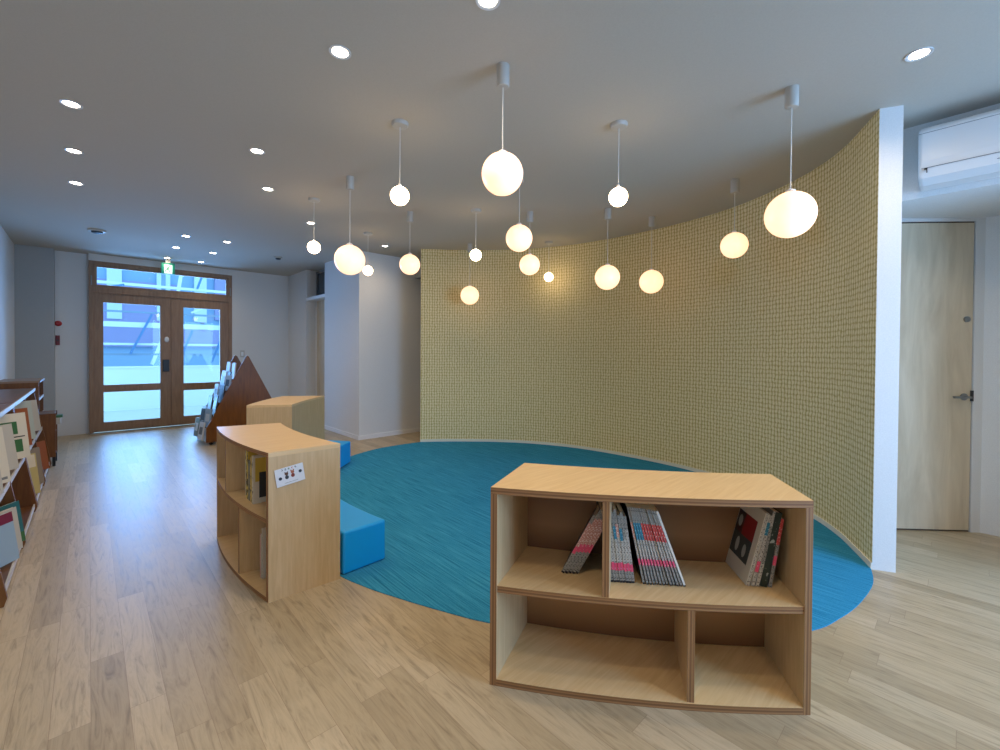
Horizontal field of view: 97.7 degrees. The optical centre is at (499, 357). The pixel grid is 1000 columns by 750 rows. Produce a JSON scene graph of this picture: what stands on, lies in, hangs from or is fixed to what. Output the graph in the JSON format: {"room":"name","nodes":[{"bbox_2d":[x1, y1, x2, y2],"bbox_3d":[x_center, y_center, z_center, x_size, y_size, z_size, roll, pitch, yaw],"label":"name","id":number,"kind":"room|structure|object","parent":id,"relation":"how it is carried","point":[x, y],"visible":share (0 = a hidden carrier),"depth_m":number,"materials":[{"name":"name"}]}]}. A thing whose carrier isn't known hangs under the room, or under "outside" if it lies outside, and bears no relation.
{"room":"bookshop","nodes":[
{"label":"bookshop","id":0,"kind":"room"},
{"bbox_2d":[0,225,14,379],"bbox_3d":[-2.750,-0.118,1.736,0.173,2.660,11.500,0,1,-43],"label":"wall","id":1,"kind":"structure","parent":0,"point":[7,315],"depth_m":5.33,"materials":[{"name":"white paint"}]},
{"bbox_2d":[14,244,54,410],"bbox_3d":[-6.442,-0.193,6.060,0.375,2.660,0.140,0,1,-43],"label":"wall pier","id":2,"kind":"object","parent":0,"point":[34,267],"visible":0.64,"depth_m":6.01,"materials":[{"name":"grey paint"}]},
{"bbox_2d":[54,250,287,436],"bbox_3d":[-5.369,-0.200,7.166,3.800,2.660,0.200,0,1,-43],"label":"wall","id":3,"kind":"structure","parent":0,"point":[259,300],"depth_m":6.73,"materials":[{"name":"white paint"}]},
{"bbox_2d":[88,260,231,434],"bbox_3d":[-5.409,-0.150,7.085,1.830,2.560,0.164,0,1,-43],"label":"door","id":4,"kind":"structure","parent":3,"relation":"in","point":[172,304],"depth_m":7.01,"materials":[{"name":"brown wood"}]},
{"bbox_2d":[288,251,380,435],"bbox_3d":[-2.873,-0.187,7.330,0.340,2.660,2.980,0,1,-43],"label":"wall","id":5,"kind":"structure","parent":0,"point":[352,302],"depth_m":6.49,"materials":[{"name":"white paint"}]},
{"bbox_2d":[306,269,324,395],"bbox_3d":[-3.031,-0.179,7.388,0.190,2.640,0.820,0,1,-43],"label":"door","id":6,"kind":"structure","parent":5,"relation":"in","point":[319,298],"depth_m":7.59,"materials":[{"name":"white"}]},
{"bbox_2d":[325,425,358,439],"bbox_3d":[-2.407,1.125,6.585,0.012,0.060,1.240,0,1,-43],"label":"baseboard","id":7,"kind":"structure","parent":5,"relation":"attached to","point":[329,428],"depth_m":6.51,"materials":[{"name":"white"}]},
{"bbox_2d":[381,254,420,432],"bbox_3d":[-1.081,-0.173,7.060,1.900,2.660,0.130,0,1,-43],"label":"wall","id":8,"kind":"structure","parent":0,"point":[400,291],"depth_m":6.56,"materials":[{"name":"white paint"}]},
{"bbox_2d":[359,428,419,439],"bbox_3d":[-1.201,1.129,6.873,2.140,0.060,0.012,0,1,-43],"label":"baseboard","id":9,"kind":"structure","parent":8,"relation":"attached to","point":[377,435],"depth_m":6.45,"materials":[{"name":"white"}]},
{"bbox_2d":[0,0,999,275],"bbox_3d":[-0.601,-1.519,3.732,6.150,0.120,11.700,0,1,-43],"label":"ceiling","id":10,"kind":"structure","parent":0,"point":[175,96],"depth_m":2.52,"materials":[{"name":"paint"}]},
{"bbox_2d":[59,99,82,109],"bbox_3d":[-2.464,-1.454,2.511,0.100,0.004,0.100,0,1,-43],"label":"recessed light","id":11,"kind":"object","parent":10,"relation":"in","point":[68,103],"visible":1,"depth_m":2.51,"materials":[{"name":"white"}]},
{"bbox_2d":[161,259,174,274],"bbox_3d":[-5.158,-1.407,6.790,0.170,0.235,0.056,0,1,-43],"label":"exit sign","id":12,"kind":"object","parent":10,"relation":"hanging from","point":[168,268],"visible":1,"depth_m":6.77,"materials":[{"name":"teal plastic"}]},
{"bbox_2d":[307,197,320,253],"bbox_3d":[-1.728,-1.218,4.059,0.115,0.505,0.115,0,1,-43],"label":"pendant lamp","id":13,"kind":"object","parent":10,"relation":"hanging from","point":[313,247],"visible":1,"depth_m":4.03,"materials":[{"name":"white glass"}]},
{"bbox_2d":[329,45,350,59],"bbox_3d":[-0.754,-1.438,2.060,0.100,0.004,0.100,0,1,-43],"label":"recessed light","id":14,"kind":"object","parent":10,"relation":"in","point":[337,51],"visible":1,"depth_m":2.06,"materials":[{"name":"white"}]},
{"bbox_2d":[334,175,364,274],"bbox_3d":[-1.217,-1.066,3.543,0.240,0.790,0.240,0,1,-43],"label":"pendant lamp","id":15,"kind":"object","parent":10,"relation":"hanging from","point":[349,259],"visible":1,"depth_m":3.47,"materials":[{"name":"white glass"}]},
{"bbox_2d":[363,232,372,275],"bbox_3d":[-1.575,-1.231,5.214,0.115,0.505,0.115,0,1,-43],"label":"pendant lamp","id":16,"kind":"object","parent":10,"relation":"hanging from","point":[367,270],"visible":1,"depth_m":5.18,"materials":[{"name":"white glass"}]},
{"bbox_2d":[390,118,408,205],"bbox_3d":[-0.619,-1.194,2.700,0.115,0.505,0.115,0,1,-43],"label":"pendant lamp","id":17,"kind":"object","parent":10,"relation":"hanging from","point":[399,195],"visible":1,"depth_m":2.67,"materials":[{"name":"white glass"}]},
{"bbox_2d":[399,211,419,274],"bbox_3d":[-0.912,-1.153,4.420,0.205,0.632,0.205,0,1,-43],"label":"pendant lamp","id":18,"kind":"object","parent":10,"relation":"hanging from","point":[409,264],"visible":1,"depth_m":4.36,"materials":[{"name":"white glass"}]},
{"bbox_2d":[461,243,478,304],"bbox_3d":[-0.394,-1.087,5.717,0.240,0.790,0.240,0,1,-43],"label":"pendant lamp","id":19,"kind":"object","parent":10,"relation":"hanging from","point":[469,294],"visible":0.98,"depth_m":5.64,"materials":[{"name":"white glass"}]},
{"bbox_2d":[470,208,481,260],"bbox_3d":[-0.240,-1.212,4.345,0.115,0.505,0.115,0,1,-43],"label":"pendant lamp","id":20,"kind":"object","parent":10,"relation":"hanging from","point":[475,255],"visible":1,"depth_m":4.31,"materials":[{"name":"white glass"}]},
{"bbox_2d":[475,0,499,10],"bbox_3d":[-0.048,-1.430,1.751,0.100,0.004,0.100,0,1,-43],"label":"recessed light","id":21,"kind":"object","parent":10,"relation":"in","point":[488,5],"visible":1,"depth_m":1.77,"materials":[{"name":"white plastic"}]},
{"bbox_2d":[482,62,522,195],"bbox_3d":[0.013,-1.120,2.157,0.205,0.632,0.205,0,1,-43],"label":"pendant lamp","id":22,"kind":"object","parent":10,"relation":"hanging from","point":[502,171],"visible":1,"depth_m":2.10,"materials":[{"name":"white glass"}]},
{"bbox_2d":[506,169,531,251],"bbox_3d":[0.149,-1.134,3.374,0.205,0.632,0.205,0,1,-43],"label":"pendant lamp","id":23,"kind":"object","parent":10,"relation":"hanging from","point":[519,236],"visible":0.9,"depth_m":3.31,"materials":[{"name":"white glass"}]},
{"bbox_2d":[519,211,539,274],"bbox_3d":[0.300,-1.146,4.398,0.205,0.632,0.205,0,1,-43],"label":"pendant lamp","id":24,"kind":"object","parent":10,"relation":"hanging from","point":[529,264],"visible":1,"depth_m":4.34,"materials":[{"name":"white glass"}]},
{"bbox_2d":[544,241,552,281],"bbox_3d":[0.624,-1.222,5.587,0.115,0.505,0.115,0,1,-43],"label":"pendant lamp","id":25,"kind":"object","parent":10,"relation":"hanging from","point":[548,277],"visible":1,"depth_m":5.55,"materials":[{"name":"white glass"}]},
{"bbox_2d":[595,208,619,289],"bbox_3d":[1.057,-1.061,4.293,0.240,0.790,0.240,0,1,-43],"label":"pendant lamp","id":26,"kind":"object","parent":10,"relation":"hanging from","point":[607,276],"visible":1,"depth_m":4.22,"materials":[{"name":"white glass"}]},
{"bbox_2d":[609,120,627,206],"bbox_3d":[0.732,-1.186,2.696,0.115,0.505,0.115,0,1,-43],"label":"pendant lamp","id":27,"kind":"object","parent":10,"relation":"hanging from","point":[618,196],"visible":1,"depth_m":2.67,"materials":[{"name":"white glass"}]},
{"bbox_2d":[639,216,663,292],"bbox_3d":[1.573,-1.061,4.536,0.240,0.790,0.240,0,1,-43],"label":"pendant lamp","id":28,"kind":"object","parent":10,"relation":"hanging from","point":[651,281],"visible":1,"depth_m":4.47,"materials":[{"name":"white glass"}]},
{"bbox_2d":[720,178,748,257],"bbox_3d":[1.908,-1.126,3.555,0.205,0.632,0.205,0,1,-43],"label":"pendant lamp","id":29,"kind":"object","parent":10,"relation":"hanging from","point":[735,244],"visible":1,"depth_m":3.51,"materials":[{"name":"white glass"}]},
{"bbox_2d":[764,84,817,237],"bbox_3d":[1.546,-1.034,2.323,0.240,0.790,0.240,0,1,-43],"label":"pendant lamp","id":30,"kind":"object","parent":10,"relation":"hanging from","point":[791,213],"visible":1,"depth_m":2.26,"materials":[{"name":"white glass"}]},
{"bbox_2d":[905,47,933,61],"bbox_3d":[1.966,-1.421,2.050,0.100,0.004,0.100,0,1,-43],"label":"recessed light","id":31,"kind":"object","parent":10,"relation":"in","point":[918,54],"visible":1,"depth_m":2.05,"materials":[{"name":"white"}]},
{"bbox_2d":[0,424,999,749],"bbox_3d":[-0.618,1.260,3.766,6.150,0.120,11.700,0,1,-43],"label":"floor","id":32,"kind":"structure","parent":0,"point":[125,623],"depth_m":1.79,"materials":[{"name":"brown wood"}]},
{"bbox_2d":[0,403,37,607],"bbox_3d":[-3.140,0.776,2.600,0.432,0.847,1.730,0,1,-43],"label":"display shelf","id":33,"kind":"object","parent":32,"relation":"on","point":[20,487],"visible":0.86,"depth_m":3.12,"materials":[{"name":"brown wood"}]},
{"bbox_2d":[0,427,10,482],"bbox_3d":[-2.936,0.581,2.478,0.060,0.329,0.280,0,1,-10],"label":"picture book","id":34,"kind":"object","parent":33,"relation":"on","point":[4,466],"visible":1,"depth_m":2.60,"materials":[{"name":"beige paper"}]},
{"bbox_2d":[0,423,18,469],"bbox_3d":[-3.214,0.590,2.792,0.056,0.299,0.240,0,1,-10],"label":"picture book","id":35,"kind":"object","parent":33,"relation":"on","point":[7,429],"visible":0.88,"depth_m":2.88,"materials":[{"name":"grey paper"}]},
{"bbox_2d":[0,511,19,567],"bbox_3d":[-2.727,1.005,2.347,0.057,0.270,0.250,0,1,-10],"label":"picture book","id":36,"kind":"object","parent":33,"relation":"on","point":[9,552],"visible":1,"depth_m":2.42,"materials":[{"name":"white paper"}]},
{"bbox_2d":[0,511,12,525],"bbox_3d":[-2.731,0.897,2.345,0.002,0.055,0.250,-8,2,-10],"label":"print","id":37,"kind":"object","parent":36,"relation":"attached to","point":[5,518],"depth_m":2.43},
{"bbox_2d":[0,507,22,549],"bbox_3d":[-2.847,1.012,2.482,0.053,0.250,0.240,0,1,-10],"label":"picture book","id":38,"kind":"object","parent":33,"relation":"on","point":[13,509],"visible":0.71,"depth_m":2.58,"materials":[{"name":"grey paper"}]},
{"bbox_2d":[0,500,25,540],"bbox_3d":[-2.948,1.010,2.606,0.053,0.250,0.200,0,1,-10],"label":"picture book","id":39,"kind":"object","parent":33,"relation":"on","point":[16,504],"visible":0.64,"depth_m":2.69,"materials":[{"name":"teal paper"}]},
{"bbox_2d":[0,412,30,458],"bbox_3d":[-3.502,0.570,3.074,0.062,0.329,0.300,0,1,5],"label":"picture book","id":40,"kind":"object","parent":33,"relation":"on","point":[18,420],"visible":0.55,"depth_m":3.17,"materials":[{"name":"beige paper"}]},
{"bbox_2d":[0,422,17,433],"bbox_3d":[-3.499,0.509,3.108,0.001,0.090,0.110,-8,0,5],"label":"print","id":41,"kind":"object","parent":40,"relation":"on","point":[14,424],"depth_m":3.14},
{"bbox_2d":[14,439,23,451],"bbox_3d":[-3.480,0.637,3.128,0.001,0.090,0.110,-8,0,5],"label":"print","id":42,"kind":"object","parent":40,"relation":"attached to","point":[18,443],"depth_m":3.16},
{"bbox_2d":[0,378,44,410],"bbox_3d":[-5.448,0.706,4.979,0.330,0.900,0.660,0,1,-43],"label":"bookcase","id":43,"kind":"object","parent":32,"relation":"on","point":[37,383],"visible":0.3,"depth_m":4.83,"materials":[{"name":"brown wood"}]},
{"bbox_2d":[0,388,51,504],"bbox_3d":[-4.329,0.753,3.864,0.432,0.847,1.700,0,1,-43],"label":"display shelf","id":44,"kind":"object","parent":32,"relation":"on","point":[16,396],"visible":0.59,"depth_m":4.00,"materials":[{"name":"brown wood"}]},
{"bbox_2d":[14,408,31,444],"bbox_3d":[-3.906,0.572,3.490,0.057,0.309,0.260,0,1,2],"label":"picture book","id":45,"kind":"object","parent":44,"relation":"on","point":[20,410],"visible":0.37,"depth_m":3.60,"materials":[{"name":"brown paper"}]},
{"bbox_2d":[14,400,35,438],"bbox_3d":[-4.153,0.552,3.739,0.064,0.339,0.280,0,1,2],"label":"picture book","id":46,"kind":"object","parent":44,"relation":"on","point":[23,404],"visible":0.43,"depth_m":3.85,"materials":[{"name":"grey paper"}]},
{"bbox_2d":[26,453,40,493],"bbox_3d":[-3.828,0.955,3.459,0.066,0.330,0.300,0,1,2],"label":"picture book","id":47,"kind":"object","parent":44,"relation":"on","point":[32,463],"visible":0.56,"depth_m":3.58,"materials":[{"name":"beige paper"}]},
{"bbox_2d":[26,454,35,467],"bbox_3d":[-3.832,0.849,3.458,0.001,0.100,0.280,-8,0,2],"label":"print","id":48,"kind":"object","parent":47,"relation":"attached to","point":[31,460],"depth_m":3.57},
{"bbox_2d":[31,400,41,430],"bbox_3d":[-4.506,0.565,4.157,0.056,0.299,0.260,0,1,-10],"label":"picture book","id":49,"kind":"object","parent":44,"relation":"on","point":[37,425],"visible":0.29,"depth_m":4.25,"materials":[{"name":"grey paper"}]},
{"bbox_2d":[30,447,44,483],"bbox_3d":[-4.070,0.955,3.753,0.060,0.319,0.260,0,1,-3],"label":"picture book","id":50,"kind":"object","parent":44,"relation":"on","point":[36,450],"visible":0.29,"depth_m":3.86,"materials":[{"name":"brown paper"}]},
{"bbox_2d":[36,440,49,469],"bbox_3d":[-4.496,0.966,4.241,0.055,0.280,0.220,0,1,-10],"label":"picture book","id":51,"kind":"object","parent":44,"relation":"on","point":[41,444],"visible":0.29,"depth_m":4.31,"materials":[{"name":"brown paper"}]},
{"bbox_2d":[39,410,57,465],"bbox_3d":[-4.930,0.879,4.742,0.168,0.565,0.340,0,1,-43],"label":"book stand","id":52,"kind":"object","parent":32,"relation":"on","point":[48,418],"visible":0.52,"depth_m":4.66,"materials":[{"name":"brown wood"}]},
{"bbox_2d":[203,355,270,444],"bbox_3d":[-3.718,0.560,6.277,0.964,1.178,0.682,0,1,-43],"label":"rack","id":53,"kind":"object","parent":32,"relation":"on","point":[247,387],"visible":0.47,"depth_m":5.97,"materials":[{"name":"brown wood"}]},
{"bbox_2d":[197,422,205,439],"bbox_3d":[-3.932,0.968,5.754,0.149,0.228,0.049,1,1,36],"label":"picture book","id":54,"kind":"object","parent":53,"relation":"on","point":[202,424],"visible":1,"depth_m":5.74,"materials":[{"name":"white paper"}]},
{"bbox_2d":[204,408,212,426],"bbox_3d":[-3.881,0.803,5.807,0.151,0.241,0.045,1,1,31],"label":"picture book","id":55,"kind":"object","parent":53,"relation":"on","point":[208,412],"visible":0.89,"depth_m":5.79,"materials":[{"name":"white paper"}]},
{"bbox_2d":[217,423,339,602],"bbox_3d":[-1.385,0.837,2.633,0.416,0.745,1.040,0,1,-43],"label":"bookcase","id":56,"kind":"object","parent":32,"relation":"on","point":[301,519],"visible":0.94,"depth_m":2.34,"materials":[{"name":"brown wood"}]},
{"bbox_2d":[246,450,257,498],"bbox_3d":[-1.361,0.665,2.545,0.200,0.270,0.045,0,1,-43],"label":"book","id":57,"kind":"object","parent":56,"relation":"on","point":[248,453],"visible":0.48,"depth_m":2.47,"materials":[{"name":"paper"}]},
{"bbox_2d":[252,455,265,503],"bbox_3d":[-1.283,0.671,2.463,0.200,0.262,0.029,0,1,-43],"label":"book","id":58,"kind":"object","parent":56,"relation":"on","point":[258,461],"visible":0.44,"depth_m":2.40,"materials":[{"name":"beige paper"}]},
{"bbox_2d":[255,457,265,497],"bbox_3d":[-1.274,0.662,2.453,0.180,0.220,0.001,0,1,-43],"label":"print","id":59,"kind":"object","parent":58,"relation":"attached to","point":[260,462],"depth_m":2.41},
{"bbox_2d":[262,527,265,578],"bbox_3d":[-1.208,1.056,2.421,0.200,0.270,0.016,0,1,-43],"label":"book","id":60,"kind":"object","parent":56,"relation":"in","point":[264,528],"visible":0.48,"depth_m":2.35,"materials":[{"name":"beige paper"}]},
{"bbox_2d":[274,462,304,487],"bbox_3d":[-1.065,0.597,2.217,0.148,0.109,0.004,0,1,-42],"label":"picture card","id":61,"kind":"object","parent":56,"relation":"attached to","point":[293,473],"visible":1,"depth_m":2.21,"materials":[{"name":"white paper"}]},
{"bbox_2d":[246,396,324,439],"bbox_3d":[-2.193,0.809,4.482,0.450,0.745,0.903,0,1,-2],"label":"bookcase","id":62,"kind":"object","parent":32,"relation":"on","point":[302,414],"visible":0.43,"depth_m":4.32,"materials":[{"name":"brown wood"}]},
{"bbox_2d":[340,441,872,630],"bbox_3d":[0.191,1.201,3.964,3.722,0.004,4.830,0,1,-43],"label":"carpet","id":63,"kind":"object","parent":32,"relation":"on","point":[433,499],"visible":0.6,"depth_m":3.19,"materials":[{"name":"blue carpet"}]},
{"bbox_2d":[328,440,349,468],"bbox_3d":[-1.823,1.059,4.534,0.290,0.240,0.814,0,1,1],"label":"seat","id":64,"kind":"object","parent":63,"relation":"on","point":[344,445],"visible":0.2,"depth_m":4.76,"materials":[{"name":"blue plastic"}]},
{"bbox_2d":[340,499,384,574],"bbox_3d":[-1.103,1.084,2.836,0.309,0.240,0.922,0,1,-43],"label":"seat","id":65,"kind":"object","parent":63,"relation":"on","point":[362,533],"visible":0.4,"depth_m":2.53,"materials":[{"name":"blue leather"}]},
{"bbox_2d":[490,463,813,714],"bbox_3d":[0.547,0.860,1.730,1.124,0.745,0.397,0,1,9],"label":"bookcase","id":66,"kind":"object","parent":32,"relation":"on","point":[718,643],"visible":0.95,"depth_m":1.69,"materials":[{"name":"brown wood"}]},
{"bbox_2d":[561,505,598,572],"bbox_3d":[0.344,0.729,1.805,0.135,0.250,0.210,1,1,21],"label":"magazine","id":67,"kind":"object","parent":66,"relation":"on","point":[594,514],"visible":0.88,"depth_m":1.72,"materials":[{"name":"grey paper"}]},
{"bbox_2d":[565,506,602,572],"bbox_3d":[0.362,0.719,1.801,0.147,0.273,0.210,1,1,21],"label":"magazine","id":68,"kind":"object","parent":66,"relation":"on","point":[599,513],"visible":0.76,"depth_m":1.70,"materials":[{"name":"grey paper"}]},
{"bbox_2d":[568,514,601,573],"bbox_3d":[0.376,0.719,1.801,0.147,0.273,0.210,1,1,21],"label":"magazine","id":69,"kind":"object","parent":66,"relation":"on","point":[600,517],"visible":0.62,"depth_m":1.71,"materials":[{"name":"grey paper"}]},
{"bbox_2d":[572,520,601,573],"bbox_3d":[0.390,0.719,1.797,0.147,0.273,0.210,1,1,21],"label":"magazine","id":70,"kind":"object","parent":66,"relation":"on","point":[600,523],"visible":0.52,"depth_m":1.70,"materials":[{"name":"grey paper"}]},
{"bbox_2d":[575,502,615,573],"bbox_3d":[0.404,0.719,1.798,0.147,0.273,0.210,1,1,21],"label":"magazine","id":71,"kind":"object","parent":66,"relation":"on","point":[614,503],"visible":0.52,"depth_m":1.71,"materials":[{"name":"grey paper"}]},
{"bbox_2d":[601,502,616,581],"bbox_3d":[0.432,0.716,1.769,0.049,0.279,0.210,0,1,6],"label":"magazine","id":72,"kind":"object","parent":66,"relation":"on","point":[612,558],"visible":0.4,"depth_m":1.66,"materials":[{"name":"grey paper"}]},
{"bbox_2d":[611,520,619,581],"bbox_3d":[0.444,0.724,1.770,0.047,0.264,0.210,0,1,6],"label":"magazine","id":73,"kind":"object","parent":66,"relation":"on","point":[612,535],"visible":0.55,"depth_m":1.67,"materials":[{"name":"grey paper"}]},
{"bbox_2d":[611,511,622,582],"bbox_3d":[0.455,0.721,1.766,0.048,0.269,0.210,0,1,6],"label":"magazine","id":74,"kind":"object","parent":66,"relation":"on","point":[612,513],"visible":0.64,"depth_m":1.66,"materials":[{"name":"grey paper"}]},
{"bbox_2d":[612,504,625,582],"bbox_3d":[0.466,0.717,1.767,0.049,0.279,0.210,0,1,6],"label":"magazine","id":75,"kind":"object","parent":66,"relation":"on","point":[613,506],"visible":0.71,"depth_m":1.66,"materials":[{"name":"grey paper"}]},
{"bbox_2d":[615,506,628,582],"bbox_3d":[0.478,0.727,1.764,0.046,0.259,0.210,0,1,6],"label":"magazine","id":76,"kind":"object","parent":66,"relation":"on","point":[617,512],"visible":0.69,"depth_m":1.66,"materials":[{"name":"grey paper"}]},
{"bbox_2d":[616,502,631,582],"bbox_3d":[0.489,0.722,1.763,0.048,0.269,0.210,0,1,6],"label":"magazine","id":77,"kind":"object","parent":66,"relation":"on","point":[617,504],"visible":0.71,"depth_m":1.66,"materials":[{"name":"grey paper"}]},
{"bbox_2d":[618,503,634,582],"bbox_3d":[0.501,0.729,1.763,0.046,0.254,0.210,0,1,6],"label":"magazine","id":78,"kind":"object","parent":66,"relation":"on","point":[624,515],"visible":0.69,"depth_m":1.66,"materials":[{"name":"grey paper"}]},
{"bbox_2d":[621,503,644,583],"bbox_3d":[0.526,0.710,1.759,0.069,0.292,0.210,0,1,6],"label":"magazine","id":79,"kind":"object","parent":66,"relation":"on","point":[632,539],"visible":0.86,"depth_m":1.69,"materials":[{"name":"grey paper"}]},
{"bbox_2d":[627,503,647,584],"bbox_3d":[0.536,0.711,1.755,0.073,0.291,0.210,0,1,6],"label":"magazine","id":80,"kind":"object","parent":66,"relation":"on","point":[630,507],"visible":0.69,"depth_m":1.65,"materials":[{"name":"grey paper"}]},
{"bbox_2d":[630,503,651,584],"bbox_3d":[0.547,0.711,1.754,0.076,0.291,0.210,0,1,6],"label":"magazine","id":81,"kind":"object","parent":66,"relation":"on","point":[633,510],"visible":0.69,"depth_m":1.65,"materials":[{"name":"grey paper"}]},
{"bbox_2d":[632,503,654,584],"bbox_3d":[0.558,0.712,1.755,0.080,0.290,0.210,0,1,6],"label":"magazine","id":82,"kind":"object","parent":66,"relation":"on","point":[633,504],"visible":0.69,"depth_m":1.65,"materials":[{"name":"grey paper"}]},
{"bbox_2d":[634,503,657,584],"bbox_3d":[0.568,0.712,1.755,0.084,0.289,0.210,0,1,6],"label":"magazine","id":83,"kind":"object","parent":66,"relation":"on","point":[638,511],"visible":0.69,"depth_m":1.65,"materials":[{"name":"grey paper"}]},
{"bbox_2d":[636,503,661,584],"bbox_3d":[0.579,0.713,1.752,0.087,0.288,0.210,0,1,6],"label":"magazine","id":84,"kind":"object","parent":66,"relation":"on","point":[639,507],"visible":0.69,"depth_m":1.65,"materials":[{"name":"grey paper"}]},
{"bbox_2d":[639,504,664,585],"bbox_3d":[0.589,0.713,1.750,0.091,0.287,0.210,0,1,6],"label":"magazine","id":85,"kind":"object","parent":66,"relation":"on","point":[640,505],"visible":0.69,"depth_m":1.65,"materials":[{"name":"grey paper"}]},
{"bbox_2d":[641,504,668,584],"bbox_3d":[0.600,0.714,1.752,0.094,0.286,0.210,0,1,6],"label":"magazine","id":86,"kind":"object","parent":66,"relation":"on","point":[644,508],"visible":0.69,"depth_m":1.65,"materials":[{"name":"grey paper"}]},
{"bbox_2d":[643,504,671,585],"bbox_3d":[0.610,0.714,1.747,0.098,0.285,0.210,0,1,6],"label":"magazine","id":87,"kind":"object","parent":66,"relation":"on","point":[645,506],"visible":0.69,"depth_m":1.64,"materials":[{"name":"grey paper"}]},
{"bbox_2d":[645,504,674,585],"bbox_3d":[0.621,0.715,1.749,0.101,0.284,0.210,0,1,6],"label":"magazine","id":88,"kind":"object","parent":66,"relation":"on","point":[649,509],"visible":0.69,"depth_m":1.65,"materials":[{"name":"grey paper"}]},
{"bbox_2d":[647,504,678,585],"bbox_3d":[0.631,0.716,1.746,0.104,0.283,0.210,0,1,6],"label":"magazine","id":89,"kind":"object","parent":66,"relation":"on","point":[652,511],"visible":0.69,"depth_m":1.64,"materials":[{"name":"grey paper"}]},
{"bbox_2d":[649,504,681,585],"bbox_3d":[0.642,0.716,1.744,0.108,0.282,0.210,0,1,6],"label":"magazine","id":90,"kind":"object","parent":66,"relation":"on","point":[652,507],"visible":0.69,"depth_m":1.64,"materials":[{"name":"grey paper"}]},
{"bbox_2d":[652,504,685,586],"bbox_3d":[0.652,0.717,1.743,0.111,0.281,0.210,0,1,6],"label":"magazine","id":91,"kind":"object","parent":66,"relation":"on","point":[657,512],"visible":0.51,"depth_m":1.64,"materials":[{"name":"grey paper"}]},
{"bbox_2d":[725,507,768,585],"bbox_3d":[0.978,0.719,1.748,0.082,0.280,0.220,0,1,6],"label":"book","id":92,"kind":"object","parent":66,"relation":"on","point":[751,522],"visible":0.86,"depth_m":1.71,"materials":[{"name":"beige paper"}]},
{"bbox_2d":[729,508,757,564],"bbox_3d":[0.972,0.713,1.749,0.001,0.175,0.150,14,2,6],"label":"picture","id":93,"kind":"object","parent":92,"relation":"attached to","point":[745,532],"depth_m":1.74,"materials":[{"name":"grey"}]},
{"bbox_2d":[750,514,771,585],"bbox_3d":[0.992,0.724,1.742,0.074,0.271,0.210,0,1,6],"label":"magazine","id":94,"kind":"object","parent":66,"relation":"on","point":[760,554],"visible":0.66,"depth_m":1.64,"materials":[{"name":"beige paper"}]},
{"bbox_2d":[755,507,776,586],"bbox_3d":[1.007,0.715,1.740,0.073,0.288,0.210,0,1,6],"label":"magazine","id":95,"kind":"object","parent":66,"relation":"on","point":[770,511],"visible":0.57,"depth_m":1.64,"materials":[{"name":"grey paper"}]},
{"bbox_2d":[759,508,781,586],"bbox_3d":[1.024,0.717,1.732,0.076,0.285,0.200,0,1,6],"label":"book","id":96,"kind":"object","parent":66,"relation":"on","point":[778,515],"visible":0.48,"depth_m":1.63,"materials":[{"name":"grey paper"}]},
{"bbox_2d":[767,518,783,587],"bbox_3d":[1.042,0.729,1.735,0.053,0.261,0.210,0,1,6],"label":"magazine","id":97,"kind":"object","parent":66,"relation":"on","point":[771,575],"visible":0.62,"depth_m":1.63,"materials":[{"name":"grey paper"}]},
{"bbox_2d":[420,105,903,572],"bbox_3d":[1.087,-0.132,4.778,1.508,2.660,4.965,0,1,-43],"label":"wall","id":98,"kind":"structure","parent":0,"point":[779,358],"depth_m":4.35,"materials":[{"name":"tile"}]},
{"bbox_2d":[420,439,871,568],"bbox_3d":[1.036,1.179,4.759,1.402,0.038,4.778,0,1,-43],"label":"baseboard","id":99,"kind":"structure","parent":98,"relation":"attached to","point":[844,538],"depth_m":5.16,"materials":[{"name":"beige"}]},
{"bbox_2d":[902,103,999,217],"bbox_3d":[3.763,-1.190,2.283,1.180,0.450,3.400,0,1,-43],"label":"wall","id":100,"kind":"structure","parent":0,"point":[981,198],"depth_m":2.71,"materials":[{"name":"white paint"}]},
{"bbox_2d":[918,109,999,190],"bbox_3d":[2.793,-1.164,2.294,0.218,0.320,0.855,0,1,-43],"label":"air conditioner","id":101,"kind":"object","parent":100,"relation":"attached to","point":[964,150],"visible":1,"depth_m":2.43,"materials":[{"name":"white plastic"}]},
{"bbox_2d":[980,215,999,536],"bbox_3d":[4.043,0.145,1.993,1.180,2.210,2.560,0,1,-43],"label":"wall","id":102,"kind":"structure","parent":0,"point":[990,450],"depth_m":3.03,"materials":[{"name":"white paint"}]},
{"bbox_2d":[896,217,985,532],"bbox_3d":[2.981,0.126,3.092,0.845,2.210,0.118,0,1,3],"label":"door","id":103,"kind":"structure","parent":102,"relation":"in","point":[942,293],"depth_m":3.08,"materials":[{"name":"brown wood"}]},
{"label":"outside","id":104,"kind":"structure","parent":0,"visible":0},
{"bbox_2d":[104,405,205,421],"bbox_3d":[-14.010,1.050,16.360,26.000,0.130,25.000,0,1,-43],"label":"ground","id":105,"kind":"structure","parent":104,"point":[188,410],"depth_m":8.70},
{"bbox_2d":[97,267,225,366],"bbox_3d":[-12.905,-2.514,15.166,22.000,7.000,4.160,0,1,-43],"label":"building","id":106,"kind":"structure","parent":105,"relation":"on","point":[110,334],"depth_m":13.98,"materials":[{"name":"blue"}]},
{"bbox_2d":[97,274,225,364],"bbox_3d":[-8.089,-1.031,10.783,11.000,4.200,0.262,0,1,-43],"label":"frame","id":107,"kind":"object","parent":105,"relation":"on","point":[163,286],"visible":0.13,"depth_m":10.53,"materials":[{"name":"white metal"}]},
{"bbox_2d":[104,365,219,411],"bbox_3d":[-7.546,0.648,9.486,14.000,0.920,0.180,0,1,-43],"label":"barrier","id":108,"kind":"object","parent":105,"relation":"on","point":[147,399],"visible":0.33,"depth_m":9.35,"materials":[{"name":"white"}]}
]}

